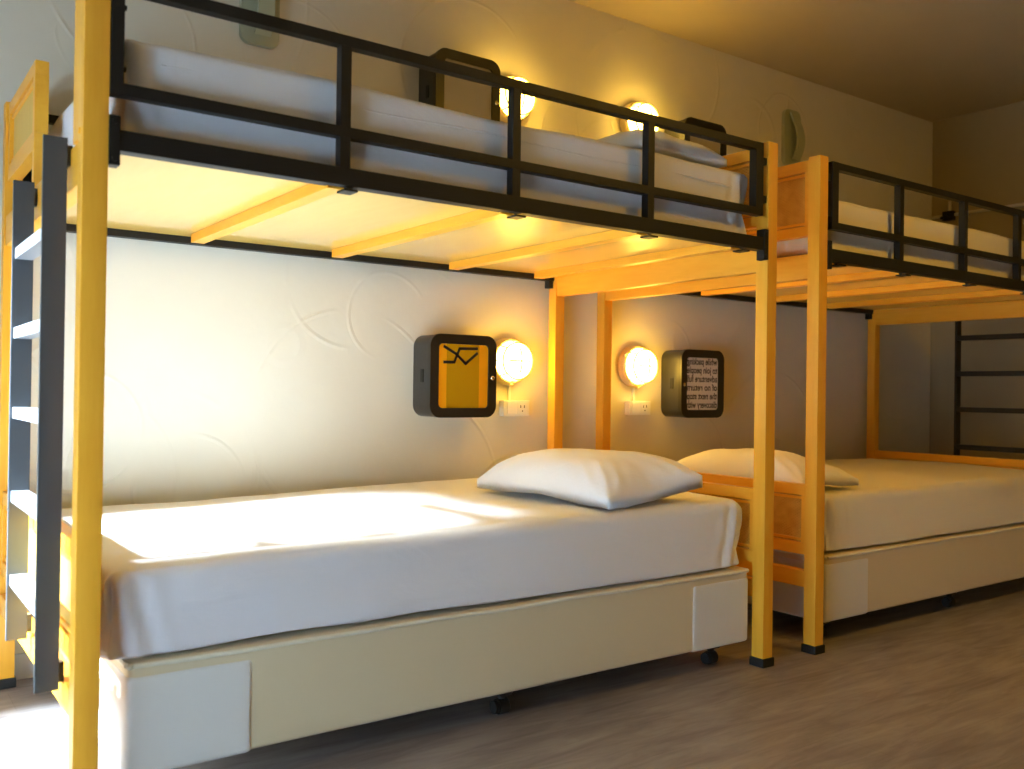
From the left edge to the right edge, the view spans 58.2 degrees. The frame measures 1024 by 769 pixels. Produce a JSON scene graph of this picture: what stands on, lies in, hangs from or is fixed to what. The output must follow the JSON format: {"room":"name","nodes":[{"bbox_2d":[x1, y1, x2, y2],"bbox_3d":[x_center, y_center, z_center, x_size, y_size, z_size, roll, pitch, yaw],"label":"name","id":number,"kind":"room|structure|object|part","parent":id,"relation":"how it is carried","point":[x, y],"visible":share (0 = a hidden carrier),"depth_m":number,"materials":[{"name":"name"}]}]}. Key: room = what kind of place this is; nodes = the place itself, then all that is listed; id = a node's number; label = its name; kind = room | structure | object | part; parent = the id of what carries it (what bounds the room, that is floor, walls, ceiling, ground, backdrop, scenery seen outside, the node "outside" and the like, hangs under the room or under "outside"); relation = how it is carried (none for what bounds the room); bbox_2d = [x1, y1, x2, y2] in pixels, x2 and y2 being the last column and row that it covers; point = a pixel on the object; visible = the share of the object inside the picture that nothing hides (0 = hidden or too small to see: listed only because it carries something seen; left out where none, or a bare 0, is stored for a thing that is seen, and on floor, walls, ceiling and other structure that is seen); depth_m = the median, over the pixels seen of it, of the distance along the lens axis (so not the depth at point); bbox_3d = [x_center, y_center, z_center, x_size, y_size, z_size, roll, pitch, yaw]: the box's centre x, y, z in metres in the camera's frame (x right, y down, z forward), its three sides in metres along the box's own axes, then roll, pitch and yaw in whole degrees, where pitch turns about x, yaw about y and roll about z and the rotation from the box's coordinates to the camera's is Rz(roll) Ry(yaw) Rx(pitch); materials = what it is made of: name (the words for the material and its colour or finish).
{"room":"dormitory","nodes":[
{"label":"dormitory","id":0,"kind":"room"},
{"bbox_2d":[0,0,932,653],"bbox_3d":[-0.174,-0.407,4.014,7.393,2.730,0.150,1,0,-36],"label":"wall","id":1,"kind":"structure","parent":0,"point":[229,372],"depth_m":3.74,"materials":[{"name":"paint"}]},
{"bbox_2d":[14,652,33,679],"bbox_3d":[-0.144,0.918,3.939,7.093,0.080,0.012,1,0,-36],"label":"baseboard","id":2,"kind":"structure","parent":1,"relation":"attached to","point":[24,667],"depth_m":2.92,"materials":[{"name":"white paint"}]},
{"bbox_2d":[239,0,279,48],"bbox_3d":[-0.904,-1.386,3.338,0.144,0.300,0.082,1,0,-36],"label":"wall fitting","id":3,"kind":"object","parent":1,"relation":"attached to","point":[253,36],"visible":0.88,"depth_m":3.33,"materials":[{"name":"green plastic"}]},
{"bbox_3d":[-0.898,-1.394,3.331,0.060,0.255,0.065,1,0,-36],"label":"curved arm","id":4,"kind":"part","parent":3,"relation":"part of","materials":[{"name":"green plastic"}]},
{"bbox_2d":[413,334,496,417],"bbox_3d":[-0.234,-0.034,3.788,0.320,0.336,0.145,1,0,-36],"label":"locker","id":5,"kind":"object","parent":1,"relation":"attached to","point":[454,375],"visible":1,"depth_m":3.73,"materials":[{"name":"grey metal"}]},
{"bbox_3d":[-0.199,-0.034,3.739,0.155,0.258,0.002,1,0,-36],"label":"panel","id":6,"kind":"part","parent":5,"relation":"part of","materials":[{"name":"orange plastic"}]},
{"bbox_2d":[419,48,500,121],"bbox_3d":[-0.215,-1.176,3.798,0.314,0.337,0.145,1,0,-36],"label":"locker","id":7,"kind":"object","parent":1,"relation":"attached to","point":[435,89],"visible":0.52,"depth_m":3.74,"materials":[{"name":"grey metal"}]},
{"bbox_2d":[499,385,528,415],"bbox_3d":[0.012,0.069,4.032,0.140,0.140,0.038,1,0,-36],"label":"socket plate","id":8,"kind":"object","parent":1,"relation":"attached to","point":[508,407],"visible":0.98,"depth_m":4.01,"materials":[{"name":"white plastic"}]},
{"bbox_2d":[507,403,515,413],"bbox_3d":[-0.001,0.104,4.002,0.048,0.048,0.004,1,0,-36],"label":"rocker switch","id":9,"kind":"object","parent":8,"relation":"attached to","point":[511,407],"depth_m":4.00,"materials":[{"name":"white plastic"}]},
{"bbox_3d":[0.011,0.104,4.033,0.140,0.070,0.035,1,0,-36],"label":"plate","id":10,"kind":"part","parent":8,"relation":"part of","materials":[{"name":"white plastic"}]},
{"bbox_2d":[517,402,526,413],"bbox_3d":[0.045,0.104,4.036,0.052,0.052,0.003,1,0,-36],"label":"outlet","id":11,"kind":"object","parent":8,"relation":"attached to","point":[521,406],"depth_m":4.03,"materials":[{"name":"white plastic"}]},
{"bbox_2d":[496,338,532,385],"bbox_3d":[0.010,-0.099,3.983,0.204,0.208,0.115,1,0,-36],"label":"wall lamp","id":12,"kind":"object","parent":1,"relation":"attached to","point":[514,360],"visible":0.98,"depth_m":3.95,"materials":[{"name":"white glass"}]},
{"bbox_2d":[500,76,535,122],"bbox_3d":[0.021,-1.242,3.987,0.204,0.208,0.115,1,0,-36],"label":"wall lamp","id":13,"kind":"object","parent":1,"relation":"attached to","point":[527,102],"visible":0.38,"depth_m":3.96,"materials":[{"name":"white glass"}]},
{"bbox_2d":[618,345,657,387],"bbox_3d":[0.624,-0.086,4.427,0.204,0.208,0.115,1,0,-36],"label":"wall lamp","id":14,"kind":"object","parent":1,"relation":"attached to","point":[637,365],"visible":1,"depth_m":4.39,"materials":[{"name":"white glass"}]},
{"bbox_3d":[0.631,-0.088,4.417,0.166,0.166,0.072,1,0,-36],"label":"glass globe","id":15,"kind":"part","parent":14,"relation":"part of","materials":[{"name":"white glass"}]},
{"bbox_2d":[625,387,650,414],"bbox_3d":[0.611,0.079,4.466,0.140,0.138,0.038,1,0,-36],"label":"socket plate","id":16,"kind":"object","parent":1,"relation":"attached to","point":[633,407],"visible":1,"depth_m":4.45,"materials":[{"name":"white plastic"}]},
{"bbox_2d":[632,403,639,412],"bbox_3d":[0.598,0.114,4.436,0.048,0.048,0.004,1,0,-36],"label":"rocker switch","id":17,"kind":"object","parent":16,"relation":"attached to","point":[635,406],"depth_m":4.43,"materials":[{"name":"white plastic"}]},
{"bbox_3d":[0.610,0.114,4.467,0.140,0.068,0.035,1,0,-36],"label":"plate","id":18,"kind":"part","parent":16,"relation":"part of","materials":[{"name":"white plastic"}]},
{"bbox_2d":[641,403,648,412],"bbox_3d":[0.645,0.115,4.470,0.052,0.052,0.003,1,0,-36],"label":"outlet","id":19,"kind":"object","parent":16,"relation":"attached to","point":[644,406],"depth_m":4.47,"materials":[{"name":"white plastic"}]},
{"bbox_2d":[620,102,658,131],"bbox_3d":[0.633,-1.264,4.430,0.204,0.208,0.115,1,0,-36],"label":"wall lamp","id":20,"kind":"object","parent":1,"relation":"attached to","point":[626,125],"visible":0.3,"depth_m":4.40,"materials":[{"name":"white glass"}]},
{"bbox_3d":[0.641,-1.266,4.420,0.166,0.166,0.072,1,0,-36],"label":"glass globe","id":21,"kind":"part","parent":20,"relation":"part of","materials":[{"name":"white glass"}]},
{"bbox_2d":[661,349,723,417],"bbox_3d":[0.907,-0.003,4.614,0.308,0.336,0.145,1,0,-36],"label":"wall box","id":22,"kind":"object","parent":1,"relation":"attached to","point":[692,381],"visible":1,"depth_m":4.55,"materials":[{"name":"grey metal"}]},
{"bbox_2d":[664,117,726,155],"bbox_3d":[0.922,-1.141,4.621,0.306,0.335,0.145,1,0,-36],"label":"locker","id":23,"kind":"object","parent":1,"relation":"attached to","point":[719,148],"visible":0.16,"depth_m":4.57,"materials":[{"name":"grey metal"}]},
{"bbox_2d":[781,109,804,164],"bbox_3d":[1.584,-1.381,5.138,0.144,0.310,0.082,1,0,-36],"label":"wall fitting","id":24,"kind":"object","parent":1,"relation":"attached to","point":[792,136],"visible":0.86,"depth_m":5.13,"materials":[{"name":"green plastic"}]},
{"bbox_3d":[1.589,-1.388,5.131,0.060,0.265,0.065,1,0,-36],"label":"curved arm","id":25,"kind":"part","parent":24,"relation":"part of","materials":[{"name":"green plastic"}]},
{"bbox_2d":[0,577,1023,768],"bbox_3d":[1.175,1.024,2.114,7.393,0.120,4.817,1,0,-36],"label":"floor","id":26,"kind":"structure","parent":0,"point":[923,684],"depth_m":2.65,"materials":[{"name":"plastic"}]},
{"bbox_2d":[0,0,777,768],"bbox_3d":[-0.361,0.049,2.999,2.267,1.800,1.223,1,0,-36],"label":"bunk bed","id":27,"kind":"object","parent":26,"relation":"on","point":[116,182],"visible":0.94,"depth_m":2.40,"materials":[{"name":"yellow wood"}]},
{"bbox_3d":[-1.556,0.026,2.848,0.050,1.788,0.050,1,0,-36],"label":"post","id":28,"kind":"part","parent":27,"relation":"part of","materials":[{"name":"yellow wood"}]},
{"bbox_3d":[-1.388,-0.745,2.636,0.012,0.156,0.427,1,0,-36],"label":"plain panel","id":29,"kind":"part","parent":27,"relation":"part of","materials":[{"name":"yellow wood"}]},
{"bbox_3d":[-1.389,-0.741,2.636,0.034,0.237,0.487,1,0,-36],"label":"footboard","id":30,"kind":"part","parent":27,"relation":"part of","materials":[{"name":"yellow wood"}]},
{"bbox_3d":[-1.226,0.671,2.375,0.036,0.060,1.107,1,0,-36],"label":"rail","id":31,"kind":"part","parent":27,"relation":"part of","materials":[{"name":"yellow wood"}]},
{"bbox_3d":[-1.223,0.456,2.377,0.034,0.256,1.107,1,0,-36],"label":"footboard","id":32,"kind":"part","parent":27,"relation":"part of","materials":[{"name":"yellow wood"}]},
{"bbox_3d":[-0.687,-0.679,3.487,2.083,0.323,0.030,1,0,-36],"label":"guard rail","id":33,"kind":"part","parent":27,"relation":"part of","materials":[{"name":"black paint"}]},
{"bbox_3d":[-1.223,0.454,2.377,0.012,0.172,1.047,1,0,-36],"label":"plain panel","id":34,"kind":"part","parent":27,"relation":"part of","materials":[{"name":"yellow wood"}]},
{"bbox_3d":[-0.878,0.029,1.911,0.050,1.788,0.050,1,0,-36],"label":"post","id":35,"kind":"part","parent":27,"relation":"part of","materials":[{"name":"yellow wood"}]},
{"bbox_3d":[-0.677,-0.498,3.490,2.111,0.044,0.037,1,0,-36],"label":"bed rail","id":36,"kind":"part","parent":27,"relation":"part of","materials":[{"name":"black paint"}]},
{"bbox_2d":[48,39,747,233],"bbox_3d":[-0.339,-0.625,3.011,2.052,0.250,1.116,1,0,-36],"label":"mattress","id":37,"kind":"object","parent":27,"relation":"on","point":[158,67],"visible":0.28,"depth_m":2.37,"materials":[{"name":"white fabric"}]},
{"bbox_2d":[599,129,726,167],"bbox_3d":[0.392,-0.802,3.247,0.400,0.125,0.600,1,0,-36],"label":"pillow","id":38,"kind":"object","parent":37,"relation":"on","point":[665,144],"visible":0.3,"depth_m":3.03,"materials":[{"name":"white fabric"}]},
{"bbox_3d":[0.008,-0.495,2.542,2.111,0.044,0.037,1,0,-36],"label":"bed rail","id":39,"kind":"part","parent":27,"relation":"part of","materials":[{"name":"black paint"}]},
{"bbox_3d":[0.003,-0.676,2.534,2.083,0.323,0.030,1,0,-36],"label":"guard rail","id":40,"kind":"part","parent":27,"relation":"part of","materials":[{"name":"black metal"}]},
{"bbox_3d":[0.194,0.058,4.115,0.050,1.788,0.050,1,0,-36],"label":"post","id":41,"kind":"part","parent":27,"relation":"part of","materials":[{"name":"yellow wood"}]},
{"bbox_3d":[0.528,0.485,3.643,0.012,0.172,1.067,1,0,-36],"label":"woven panel","id":42,"kind":"part","parent":27,"relation":"part of","materials":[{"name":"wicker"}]},
{"bbox_3d":[0.528,0.487,3.643,0.034,0.256,1.107,1,0,-36],"label":"headboard","id":43,"kind":"part","parent":27,"relation":"part of","materials":[{"name":"yellow wood"}]},
{"bbox_3d":[0.543,-0.688,3.651,0.034,0.277,1.107,1,0,-36],"label":"headboard","id":44,"kind":"part","parent":27,"relation":"part of","materials":[{"name":"yellow wood"}]},
{"bbox_3d":[0.543,-0.685,3.651,0.012,0.199,1.067,1,0,-36],"label":"woven panel","id":45,"kind":"part","parent":27,"relation":"part of","materials":[{"name":"wicker"}]},
{"bbox_3d":[0.525,0.704,3.642,0.036,0.060,1.107,1,0,-36],"label":"rail","id":46,"kind":"part","parent":27,"relation":"part of","materials":[{"name":"yellow wood"}]},
{"bbox_3d":[0.873,0.061,3.178,0.050,1.788,0.050,1,0,-36],"label":"post","id":47,"kind":"part","parent":27,"relation":"part of","materials":[{"name":"yellow wood"}]},
{"bbox_2d":[59,566,748,768],"bbox_3d":[-0.344,0.782,3.034,2.035,0.336,1.162,1,0,-36],"label":"bed base","id":48,"kind":"object","parent":26,"relation":"on","point":[172,710],"visible":0.53,"depth_m":2.35,"materials":[{"name":"beige fabric"}]},
{"bbox_2d":[62,478,741,659],"bbox_3d":[-0.370,0.491,3.005,2.070,0.247,1.141,1,0,-36],"label":"mattress","id":49,"kind":"object","parent":48,"relation":"on","point":[176,576],"visible":0.83,"depth_m":2.50,"materials":[{"name":"white fabric"}]},
{"bbox_2d":[477,448,702,509],"bbox_3d":[0.251,0.306,3.210,0.415,0.163,0.720,1,0,-36],"label":"pillow","id":50,"kind":"object","parent":49,"relation":"on","point":[603,479],"visible":1,"depth_m":3.01,"materials":[{"name":"white fabric"}]},
{"bbox_2d":[595,155,1023,654],"bbox_3d":[1.659,0.086,4.461,2.267,1.800,1.223,1,0,-36],"label":"bunk bed","id":51,"kind":"object","parent":26,"relation":"on","point":[825,278],"visible":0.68,"depth_m":3.77,"materials":[{"name":"yellow wood"}]},
{"bbox_3d":[0.426,0.062,4.283,0.050,1.788,0.050,1,0,-36],"label":"post","id":52,"kind":"part","parent":51,"relation":"part of","materials":[{"name":"yellow wood"}]},
{"bbox_3d":[0.759,0.492,3.811,0.034,0.256,1.107,1,0,-36],"label":"headboard","id":53,"kind":"part","parent":51,"relation":"part of","materials":[{"name":"yellow wood"}]},
{"bbox_3d":[0.756,0.708,3.810,0.036,0.060,1.107,1,0,-36],"label":"rail","id":54,"kind":"part","parent":51,"relation":"part of","materials":[{"name":"yellow wood"}]},
{"bbox_3d":[1.305,-0.462,4.925,2.111,0.044,0.037,1,0,-36],"label":"bed rail","id":55,"kind":"part","parent":51,"relation":"part of","materials":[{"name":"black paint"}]},
{"bbox_3d":[0.775,-0.681,3.819,0.012,0.199,1.067,1,0,-36],"label":"woven panel","id":56,"kind":"part","parent":51,"relation":"part of","materials":[{"name":"wicker"}]},
{"bbox_3d":[0.775,-0.684,3.819,0.034,0.277,1.107,1,0,-36],"label":"headboard","id":57,"kind":"part","parent":51,"relation":"part of","materials":[{"name":"yellow wood"}]},
{"bbox_3d":[0.759,0.490,3.811,0.012,0.172,1.067,1,0,-36],"label":"woven panel","id":58,"kind":"part","parent":51,"relation":"part of","materials":[{"name":"wicker"}]},
{"bbox_3d":[1.104,0.065,3.345,0.050,1.788,0.050,1,0,-36],"label":"post","id":59,"kind":"part","parent":51,"relation":"part of","materials":[{"name":"yellow wood"}]},
{"bbox_3d":[2.176,0.094,5.549,0.050,1.788,0.050,1,0,-36],"label":"post","id":60,"kind":"part","parent":51,"relation":"part of","materials":[{"name":"yellow wood"}]},
{"bbox_2d":[777,201,1023,280],"bbox_3d":[1.644,-0.580,4.443,2.097,0.230,1.118,1,0,-36],"label":"mattress","id":61,"kind":"object","parent":51,"relation":"on","point":[849,213],"visible":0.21,"depth_m":3.78,"materials":[{"name":"beige fabric"}]},
{"bbox_3d":[2.005,-0.640,3.982,2.083,0.323,0.030,1,0,-36],"label":"guard rail","id":62,"kind":"part","parent":51,"relation":"part of","materials":[{"name":"black metal"}]},
{"bbox_3d":[1.990,-0.459,3.977,2.111,0.044,0.037,1,0,-36],"label":"bed rail","id":63,"kind":"part","parent":51,"relation":"part of","materials":[{"name":"black paint"}]},
{"bbox_3d":[2.510,0.524,5.078,0.034,0.256,1.107,1,0,-36],"label":"footboard","id":64,"kind":"part","parent":51,"relation":"part of","materials":[{"name":"yellow wood"}]},
{"bbox_3d":[2.510,0.522,5.078,0.012,0.172,1.047,1,0,-36],"label":"plain panel","id":65,"kind":"part","parent":51,"relation":"part of","materials":[{"name":"yellow wood"}]},
{"bbox_2d":[747,522,1023,636],"bbox_3d":[1.630,0.818,4.463,2.002,0.336,1.163,1,0,-36],"label":"bed base","id":66,"kind":"object","parent":26,"relation":"on","point":[860,580],"visible":0.41,"depth_m":3.74,"materials":[{"name":"beige fabric"}]},
{"bbox_2d":[824,458,1023,550],"bbox_3d":[1.657,0.532,4.472,2.026,0.236,1.137,1,0,-36],"label":"mattress","id":67,"kind":"object","parent":66,"relation":"on","point":[893,501],"visible":0.53,"depth_m":3.93,"materials":[{"name":"beige fabric"}]},
{"bbox_2d":[677,448,858,485],"bbox_3d":[1.015,0.333,3.825,0.360,0.132,0.720,1,0,-36],"label":"pillow","id":68,"kind":"object","parent":67,"relation":"on","point":[788,467],"visible":0.49,"depth_m":3.68,"materials":[{"name":"white fabric"}]},
{"bbox_2d":[568,0,1023,121],"bbox_3d":[1.213,-1.825,2.132,7.393,0.120,4.817,1,0,-36],"label":"ceiling","id":69,"kind":"structure","parent":0,"point":[929,60],"depth_m":4.66,"materials":[{"name":"paint"}]},
{"bbox_2d":[929,101,1023,459],"bbox_3d":[4.128,-0.347,4.246,0.150,2.730,4.517,1,0,-36],"label":"wall","id":70,"kind":"structure","parent":0,"point":[979,155],"depth_m":5.77,"materials":[{"name":"paint"}]},
{"bbox_2d":[930,201,1023,221],"bbox_3d":[3.429,-1.114,5.035,0.077,0.125,2.417,1,0,-36],"label":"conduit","id":71,"kind":"object","parent":70,"relation":"attached to","point":[949,215],"visible":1,"depth_m":5.89,"materials":[{"name":"black metal"}]}
]}

